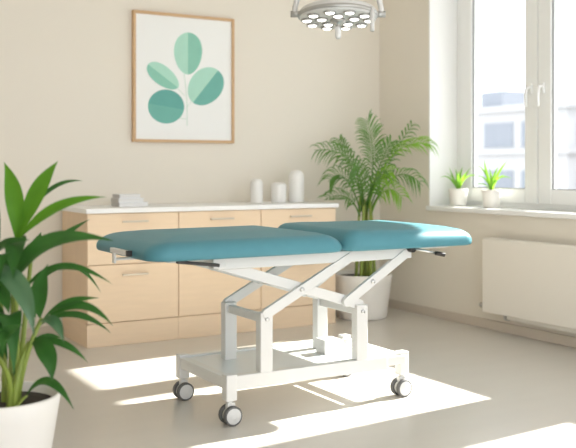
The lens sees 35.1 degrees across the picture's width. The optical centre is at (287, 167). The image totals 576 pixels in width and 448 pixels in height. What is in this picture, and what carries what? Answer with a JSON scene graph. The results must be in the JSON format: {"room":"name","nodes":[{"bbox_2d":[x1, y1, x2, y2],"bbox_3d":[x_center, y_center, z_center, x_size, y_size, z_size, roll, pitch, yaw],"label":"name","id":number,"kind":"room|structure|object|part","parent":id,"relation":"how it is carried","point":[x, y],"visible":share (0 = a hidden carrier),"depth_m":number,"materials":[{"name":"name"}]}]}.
{"room":"examination room","nodes":[
{"label":"examination room","id":0,"kind":"room"},
{"bbox_2d":[0,0,379,327],"bbox_3d":[-1.560,-0.300,6.058,6.040,2.800,0.150,0,0,-30],"label":"wall","id":1,"kind":"structure","parent":0,"point":[66,65],"depth_m":6.38,"materials":[{"name":"paint"}]},
{"bbox_2d":[20,326,57,337],"bbox_3d":[-1.648,1.067,5.912,5.540,0.065,0.014,0,0,-30],"label":"baseboard","id":2,"kind":"structure","parent":1,"relation":"attached to","point":[45,329],"depth_m":5.93,"materials":[{"name":"paint"}]},
{"bbox_2d":[132,10,234,142],"bbox_3d":[-0.732,-0.631,6.437,0.777,0.905,0.033,0,0,-30],"label":"picture frame","id":3,"kind":"object","parent":1,"relation":"attached to","point":[183,65],"visible":1,"depth_m":6.43,"materials":[{"name":"brown wood"}]},
{"bbox_2d":[0,307,575,447],"bbox_3d":[0.272,1.150,2.936,6.040,0.100,7.390,0,0,-30],"label":"floor","id":4,"kind":"structure","parent":0,"point":[473,386],"depth_m":4.32,"materials":[{"name":"plastic"}]},
{"bbox_2d":[0,161,112,447],"bbox_3d":[-0.855,0.538,2.991,0.659,1.124,0.517,0,0,12],"label":"potted plant","id":5,"kind":"object","parent":4,"relation":"on","point":[28,409],"visible":1,"depth_m":3.00,"materials":[{"name":"green plant"}]},
{"bbox_3d":[-0.965,0.604,3.072,0.023,0.457,0.045,0,0,24],"label":"stem","id":6,"kind":"part","parent":5,"relation":"part of","materials":[{"name":"green plant"}]},
{"bbox_3d":[-0.937,0.692,2.965,0.033,0.263,0.128,0,0,16],"label":"stem","id":7,"kind":"part","parent":5,"relation":"part of","materials":[{"name":"green plant"}]},
{"bbox_3d":[-0.931,0.528,3.059,0.039,0.586,0.023,0,0,6],"label":"stem","id":8,"kind":"part","parent":5,"relation":"part of","materials":[{"name":"green plant"}]},
{"bbox_3d":[-0.913,0.593,3.039,0.031,0.473,0.070,0,0,-30],"label":"stem","id":9,"kind":"part","parent":5,"relation":"part of","materials":[{"name":"green plant"}]},
{"bbox_3d":[-0.890,0.706,3.034,0.071,0.250,0.039,0,0,-30],"label":"stem","id":10,"kind":"part","parent":5,"relation":"part of","materials":[{"name":"green plant"}]},
{"bbox_3d":[-0.883,0.787,3.014,0.022,0.059,0.058,0,0,38],"label":"stem","id":11,"kind":"part","parent":5,"relation":"part of","materials":[{"name":"green plant"}]},
{"bbox_3d":[-0.909,0.551,3.129,0.023,0.535,0.088,0,0,26],"label":"stem","id":12,"kind":"part","parent":5,"relation":"part of","materials":[{"name":"green plant"}]},
{"bbox_3d":[-0.874,0.659,3.050,0.106,0.316,0.038,0,0,3],"label":"stem","id":13,"kind":"part","parent":5,"relation":"part of","materials":[{"name":"green plant"}]},
{"bbox_3d":[-0.971,0.932,3.080,0.394,0.335,0.394,0,0,-30],"label":"pot","id":14,"kind":"part","parent":5,"relation":"part of","materials":[{"name":"white ceramic"}]},
{"bbox_2d":[62,211,177,347],"bbox_3d":[-1.087,0.690,5.908,0.603,0.820,0.552,0,0,-30],"label":"base cabinet","id":15,"kind":"object","parent":4,"relation":"on","point":[140,299],"visible":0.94,"depth_m":5.69,"materials":[{"name":"brown wood"}]},
{"bbox_3d":[-0.967,0.439,5.704,0.599,0.312,0.018,0,0,-30],"label":"drawer","id":16,"kind":"part","parent":15,"relation":"part of","materials":[{"name":"brown wood"}]},
{"bbox_3d":[-0.967,0.777,5.704,0.599,0.354,0.018,0,0,-30],"label":"door","id":17,"kind":"part","parent":15,"relation":"part of","materials":[{"name":"brown wood"}]},
{"bbox_3d":[-0.955,0.333,5.684,0.170,0.012,0.031,0,0,-30],"label":"handle","id":18,"kind":"part","parent":15,"relation":"part of","materials":[{"name":"silver metal"}]},
{"bbox_3d":[-0.955,0.663,5.684,0.170,0.012,0.031,0,0,-30],"label":"handle","id":19,"kind":"part","parent":15,"relation":"part of","materials":[{"name":"silver metal"}]},
{"bbox_2d":[62,201,338,213],"bbox_3d":[-0.572,0.264,6.226,1.838,0.030,0.559,0,0,-30],"label":"countertop","id":20,"kind":"structure","parent":15,"relation":"on","point":[216,206],"depth_m":6.01,"materials":[{"name":"white stone"}]},
{"bbox_2d":[111,202,148,206],"bbox_3d":[-1.032,0.235,5.940,0.202,0.026,0.150,0,0,-30],"label":"book","id":21,"kind":"object","parent":20,"relation":"on","point":[127,204],"visible":0.93,"depth_m":5.88,"materials":[{"name":"white paper"}]},
{"bbox_2d":[111,198,142,202],"bbox_3d":[-1.047,0.208,5.931,0.177,0.027,0.140,0,0,-30],"label":"book","id":22,"kind":"object","parent":21,"relation":"on","point":[118,200],"visible":0.92,"depth_m":5.87,"materials":[{"name":"white paper"}]},
{"bbox_2d":[113,194,140,197],"bbox_3d":[-1.051,0.182,5.928,0.147,0.024,0.130,0,0,-30],"label":"book","id":23,"kind":"object","parent":22,"relation":"on","point":[114,195],"visible":1,"depth_m":5.88,"materials":[{"name":"white paper"}]},
{"bbox_2d":[250,179,262,202],"bbox_3d":[-0.223,0.162,6.432,0.088,0.172,0.088,0,0,-30],"label":"canister","id":24,"kind":"object","parent":20,"relation":"on","point":[256,185],"visible":0.99,"depth_m":6.39,"materials":[{"name":"white ceramic"}]},
{"bbox_2d":[271,182,285,202],"bbox_3d":[-0.068,0.175,6.522,0.110,0.146,0.110,0,0,-30],"label":"canister","id":25,"kind":"object","parent":20,"relation":"on","point":[278,189],"visible":1,"depth_m":6.48,"materials":[{"name":"white ceramic"}]},
{"bbox_2d":[289,170,303,202],"bbox_3d":[0.060,0.131,6.598,0.111,0.234,0.111,0,0,-30],"label":"canister","id":26,"kind":"object","parent":20,"relation":"on","point":[296,177],"visible":1,"depth_m":6.55,"materials":[{"name":"white ceramic"}]},
{"bbox_2d":[178,209,260,338],"bbox_3d":[-0.566,0.690,6.214,0.603,0.820,0.552,0,0,-30],"label":"base cabinet","id":27,"kind":"object","parent":4,"relation":"on","point":[201,291],"visible":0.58,"depth_m":5.96,"materials":[{"name":"brown wood"}]},
{"bbox_3d":[-0.446,0.439,6.009,0.599,0.312,0.018,0,0,-30],"label":"drawer","id":28,"kind":"part","parent":27,"relation":"part of","materials":[{"name":"brown wood"}]},
{"bbox_3d":[-0.446,0.777,6.009,0.599,0.354,0.018,0,0,-30],"label":"door","id":29,"kind":"part","parent":27,"relation":"part of","materials":[{"name":"brown wood"}]},
{"bbox_3d":[-0.434,0.333,5.989,0.170,0.012,0.031,0,0,-30],"label":"handle","id":30,"kind":"part","parent":27,"relation":"part of","materials":[{"name":"silver metal"}]},
{"bbox_2d":[96,220,471,425],"bbox_3d":[0.001,0.687,4.340,1.735,0.826,0.744,0,0,-30],"label":"table","id":31,"kind":"object","parent":4,"relation":"on","point":[230,250],"visible":1,"depth_m":4.15,"materials":[{"name":"teal leather"}]},
{"bbox_3d":[-0.608,0.379,3.933,0.268,0.067,0.200,0,0,-30],"label":"rail","id":32,"kind":"part","parent":31,"relation":"part of","materials":[{"name":"white metal"}]},
{"bbox_3d":[-0.501,0.940,4.326,0.052,0.113,0.048,0,0,-30],"label":"corner leg","id":33,"kind":"part","parent":31,"relation":"part of","materials":[{"name":"white metal"}]},
{"bbox_3d":[-0.373,0.397,3.778,0.202,0.039,0.016,0,0,-35],"label":"release lever","id":34,"kind":"part","parent":31,"relation":"part of","materials":[{"name":"black plastic"}]},
{"bbox_3d":[-0.279,0.768,4.300,0.062,0.272,0.048,0,0,-30],"label":"post","id":35,"kind":"part","parent":31,"relation":"part of","materials":[{"name":"white metal"}]},
{"bbox_3d":[-0.251,0.940,3.899,0.052,0.113,0.048,0,0,-30],"label":"corner leg","id":36,"kind":"part","parent":31,"relation":"part of","materials":[{"name":"white metal"}]},
{"bbox_3d":[-0.154,0.524,4.364,0.786,0.274,0.022,0,0,-30],"label":"scissor arm","id":37,"kind":"part","parent":31,"relation":"part of"},
{"bbox_3d":[-0.091,0.522,4.429,0.499,0.276,0.022,0,0,-30],"label":"scissor arm","id":38,"kind":"part","parent":31,"relation":"part of"},
{"bbox_3d":[-0.104,0.768,4.001,0.062,0.272,0.048,0,0,-30],"label":"post","id":39,"kind":"part","parent":31,"relation":"part of","materials":[{"name":"white metal"}]},
{"bbox_3d":[-0.023,0.906,4.334,0.793,0.012,0.460,0,0,-30],"label":"plate","id":40,"kind":"part","parent":31,"relation":"part of","materials":[{"name":"white metal"}]},
{"bbox_3d":[0.013,0.524,4.079,0.786,0.274,0.022,0,0,-30],"label":"scissor arm","id":41,"kind":"part","parent":31,"relation":"part of"},
{"bbox_3d":[0.024,0.922,4.362,0.985,0.061,0.544,0,0,-30],"label":"frame","id":42,"kind":"part","parent":31,"relation":"part of","materials":[{"name":"white metal"}]},
{"bbox_3d":[0.085,0.406,4.322,1.520,0.055,0.405,0,0,-30],"label":"frame","id":43,"kind":"part","parent":31,"relation":"part of","materials":[{"name":"white metal"}]},
{"bbox_3d":[0.100,0.522,4.103,0.499,0.276,0.022,0,0,-30],"label":"scissor arm","id":44,"kind":"part","parent":31,"relation":"part of"},
{"bbox_3d":[0.161,0.771,4.558,0.062,0.266,0.048,0,0,-30],"label":"post","id":45,"kind":"part","parent":31,"relation":"part of","materials":[{"name":"white metal"}]},
{"bbox_3d":[0.300,0.940,4.825,0.052,0.113,0.048,0,0,-30],"label":"corner leg","id":46,"kind":"part","parent":31,"relation":"part of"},
{"bbox_3d":[0.336,0.771,4.260,0.062,0.266,0.048,0,0,-30],"label":"post","id":47,"kind":"part","parent":31,"relation":"part of","materials":[{"name":"white metal"}]},
{"bbox_3d":[0.417,0.514,4.289,0.384,0.252,0.022,0,0,-30],"label":"scissor arm","id":48,"kind":"part","parent":31,"relation":"part of"},
{"bbox_3d":[0.550,0.940,4.398,0.052,0.113,0.048,0,0,-30],"label":"corner leg","id":49,"kind":"part","parent":31,"relation":"part of","materials":[{"name":"white metal"}]},
{"bbox_3d":[0.660,0.398,4.358,0.105,0.034,0.011,0,0,-1],"label":"lever rod","id":50,"kind":"part","parent":31,"relation":"part of","materials":[{"name":"metal"}]},
{"bbox_2d":[260,207,334,328],"bbox_3d":[-0.045,0.690,6.519,0.603,0.820,0.552,0,0,-30],"label":"base cabinet","id":51,"kind":"object","parent":4,"relation":"on","point":[299,312],"visible":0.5,"depth_m":6.29,"materials":[{"name":"brown wood"}]},
{"bbox_3d":[0.075,0.439,6.315,0.599,0.312,0.018,0,0,-30],"label":"drawer","id":52,"kind":"part","parent":51,"relation":"part of","materials":[{"name":"brown wood"}]},
{"bbox_3d":[0.075,0.777,6.315,0.599,0.354,0.018,0,0,-30],"label":"door","id":53,"kind":"part","parent":51,"relation":"part of","materials":[{"name":"brown wood"}]},
{"bbox_3d":[0.086,0.333,6.295,0.170,0.012,0.031,0,0,-30],"label":"handle","id":54,"kind":"part","parent":51,"relation":"part of","materials":[{"name":"silver metal"}]},
{"bbox_2d":[335,270,391,320],"bbox_3d":[0.545,0.938,6.714,0.448,0.325,0.448,0,0,-30],"label":"pot","id":55,"kind":"object","parent":4,"relation":"on","point":[376,298],"depth_m":6.56,"materials":[{"name":"white ceramic"}]},
{"bbox_2d":[311,109,438,320],"bbox_3d":[0.605,0.337,6.631,0.832,1.526,0.652,0,0,-30],"label":"potted palm","id":56,"kind":"object","parent":4,"relation":"on","point":[376,298],"visible":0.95,"depth_m":6.58,"materials":[{"name":"plant"}]},
{"bbox_3d":[0.511,0.518,6.689,0.051,0.626,0.027,0,0,6],"label":"stem","id":57,"kind":"part","parent":56,"relation":"part of","materials":[{"name":"green plant"}]},
{"bbox_3d":[0.544,0.526,6.646,0.058,0.599,0.036,0,0,-30],"label":"stem","id":58,"kind":"part","parent":56,"relation":"part of","materials":[{"name":"green plant"}]},
{"bbox_3d":[0.565,0.535,6.755,0.028,0.613,0.064,0,0,3],"label":"stem","id":59,"kind":"part","parent":56,"relation":"part of","materials":[{"name":"green plant"}]},
{"bbox_3d":[0.584,0.542,6.717,0.034,0.585,0.036,0,0,-30],"label":"stem","id":60,"kind":"part","parent":56,"relation":"part of","materials":[{"name":"green plant"}]},
{"bbox_3d":[0.603,0.515,6.655,0.031,0.622,0.043,0,0,-30],"label":"stem","id":61,"kind":"part","parent":56,"relation":"part of","materials":[{"name":"green plant"}]},
{"bbox_3d":[0.629,0.542,6.705,0.050,0.584,0.026,0,0,-30],"label":"stem","id":62,"kind":"part","parent":56,"relation":"part of","materials":[{"name":"green plant"}]},
{"bbox_2d":[380,0,575,336],"bbox_3d":[2.742,-0.300,4.298,0.400,2.800,7.240,0,0,-30],"label":"wall","id":63,"kind":"structure","parent":0,"point":[452,282],"depth_m":6.85,"materials":[{"name":"paint"}]},
{"bbox_2d":[388,299,575,347],"bbox_3d":[2.567,1.067,4.188,0.014,0.065,7.226,0,0,-30],"label":"baseboard","id":64,"kind":"structure","parent":63,"relation":"attached to","point":[551,337],"depth_m":6.21,"materials":[{"name":"paint"}]},
{"bbox_2d":[426,0,575,219],"bbox_3d":[1.741,-0.603,5.914,0.372,1.834,2.200,0,0,-30],"label":"window","id":65,"kind":"structure","parent":63,"relation":"in","point":[452,23],"depth_m":6.74,"materials":[{"name":"white paint"}]},
{"bbox_2d":[442,167,479,205],"bbox_3d":[1.251,0.132,6.661,0.278,0.294,0.168,0,0,-7],"label":"spider plant","id":66,"kind":"object","parent":65,"relation":"on","point":[458,195],"visible":1,"depth_m":6.63,"materials":[{"name":"green plant"}]},
{"bbox_3d":[1.249,0.215,6.675,0.141,0.128,0.141,0,0,-30],"label":"pot","id":67,"kind":"part","parent":66,"relation":"part of","materials":[{"name":"white ceramic"}]},
{"bbox_2d":[475,160,509,207],"bbox_3d":[1.420,0.108,6.359,0.270,0.343,0.170,0,0,-7],"label":"spider plant","id":68,"kind":"object","parent":65,"relation":"on","point":[491,197],"visible":1,"depth_m":6.33,"materials":[{"name":"green plant"}]},
{"bbox_3d":[1.425,0.215,6.374,0.138,0.128,0.138,0,0,-30],"label":"pot","id":69,"kind":"part","parent":68,"relation":"part of","materials":[{"name":"white ceramic"}]},
{"bbox_3d":[1.520,-0.613,6.517,0.062,1.715,0.772,0,0,-30],"label":"sash","id":70,"kind":"part","parent":65,"relation":"part of","materials":[{"name":"white plastic"}]},
{"bbox_3d":[1.715,0.297,5.899,0.312,0.034,2.200,0,0,-30],"label":"sill","id":71,"kind":"part","parent":65,"relation":"part of","materials":[{"name":"white plastic"}]},
{"bbox_3d":[1.634,-0.495,6.204,0.060,0.160,0.028,0,0,-30],"label":"handle","id":72,"kind":"part","parent":65,"relation":"part of","materials":[{"name":"white plastic"}]},
{"bbox_3d":[1.690,-0.495,6.108,0.060,0.160,0.028,0,0,-30],"label":"handle","id":73,"kind":"part","parent":65,"relation":"part of","materials":[{"name":"white plastic"}]},
{"bbox_3d":[2.025,-0.613,5.657,0.062,1.715,1.206,0,0,-30],"label":"sash","id":74,"kind":"part","parent":65,"relation":"part of","materials":[{"name":"white plastic"}]},
{"bbox_2d":[479,237,575,332],"bbox_3d":[1.775,0.740,5.434,0.117,0.543,1.778,0,0,-30],"label":"radiator","id":75,"kind":"object","parent":63,"relation":"attached to","point":[524,281],"visible":1,"depth_m":5.73,"materials":[{"name":"metal"}]},
{"bbox_2d":[484,237,575,247],"bbox_3d":[1.779,0.473,5.398,0.072,0.010,1.712,0,0,-30],"label":"radiator top","id":76,"kind":"object","parent":75,"relation":"attached to","point":[492,240],"depth_m":5.81,"materials":[{"name":"white metal"}]},
{"bbox_3d":[1.830,0.980,5.315,0.036,0.026,1.516,0,0,-30],"label":"rail","id":77,"kind":"part","parent":75,"relation":"part of","materials":[{"name":"metal"}]},
{"bbox_3d":[0.272,-1.775,2.936,6.040,0.150,7.390,0,0,-30],"label":"ceiling","id":78,"kind":"structure","parent":0,"visible":0},
{"bbox_2d":[291,0,385,38],"bbox_3d":[0.258,-1.181,4.701,0.440,1.037,0.414,0,0,-30],"label":"lamp","id":79,"kind":"object","parent":78,"relation":"hanging from","point":[327,15],"visible":1,"depth_m":4.62,"materials":[{"name":"metal"}]},
{"bbox_3d":[0.258,-0.696,4.693,0.033,0.066,0.034,0,0,-30],"label":"handle","id":80,"kind":"part","parent":79,"relation":"part of","materials":[{"name":"plastic"}]},
{"bbox_3d":[0.423,-0.750,4.578,0.024,0.127,0.035,0,0,7],"label":"handle","id":81,"kind":"part","parent":79,"relation":"part of","materials":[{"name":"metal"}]},
{"label":"outside","id":82,"kind":"structure","parent":0,"visible":0},
{"bbox_3d":[46.071,10.200,85.000,154.500,0.200,220.000,0,0,-30],"label":"street","id":83,"kind":"object","parent":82,"visible":0},
{"bbox_2d":[477,90,575,188],"bbox_3d":[18.503,2.450,63.318,12.800,15.300,14.300,0,0,-30],"label":"apartment building","id":84,"kind":"structure","parent":83,"relation":"on","point":[501,114],"depth_m":58.57,"materials":[{"name":"white concrete"}]},
{"bbox_3d":[18.503,-3.825,63.318,12.800,0.350,14.300,0,0,-30],"label":"cornice","id":85,"kind":"part","parent":84,"relation":"part of","materials":[{"name":"white"}]}
]}

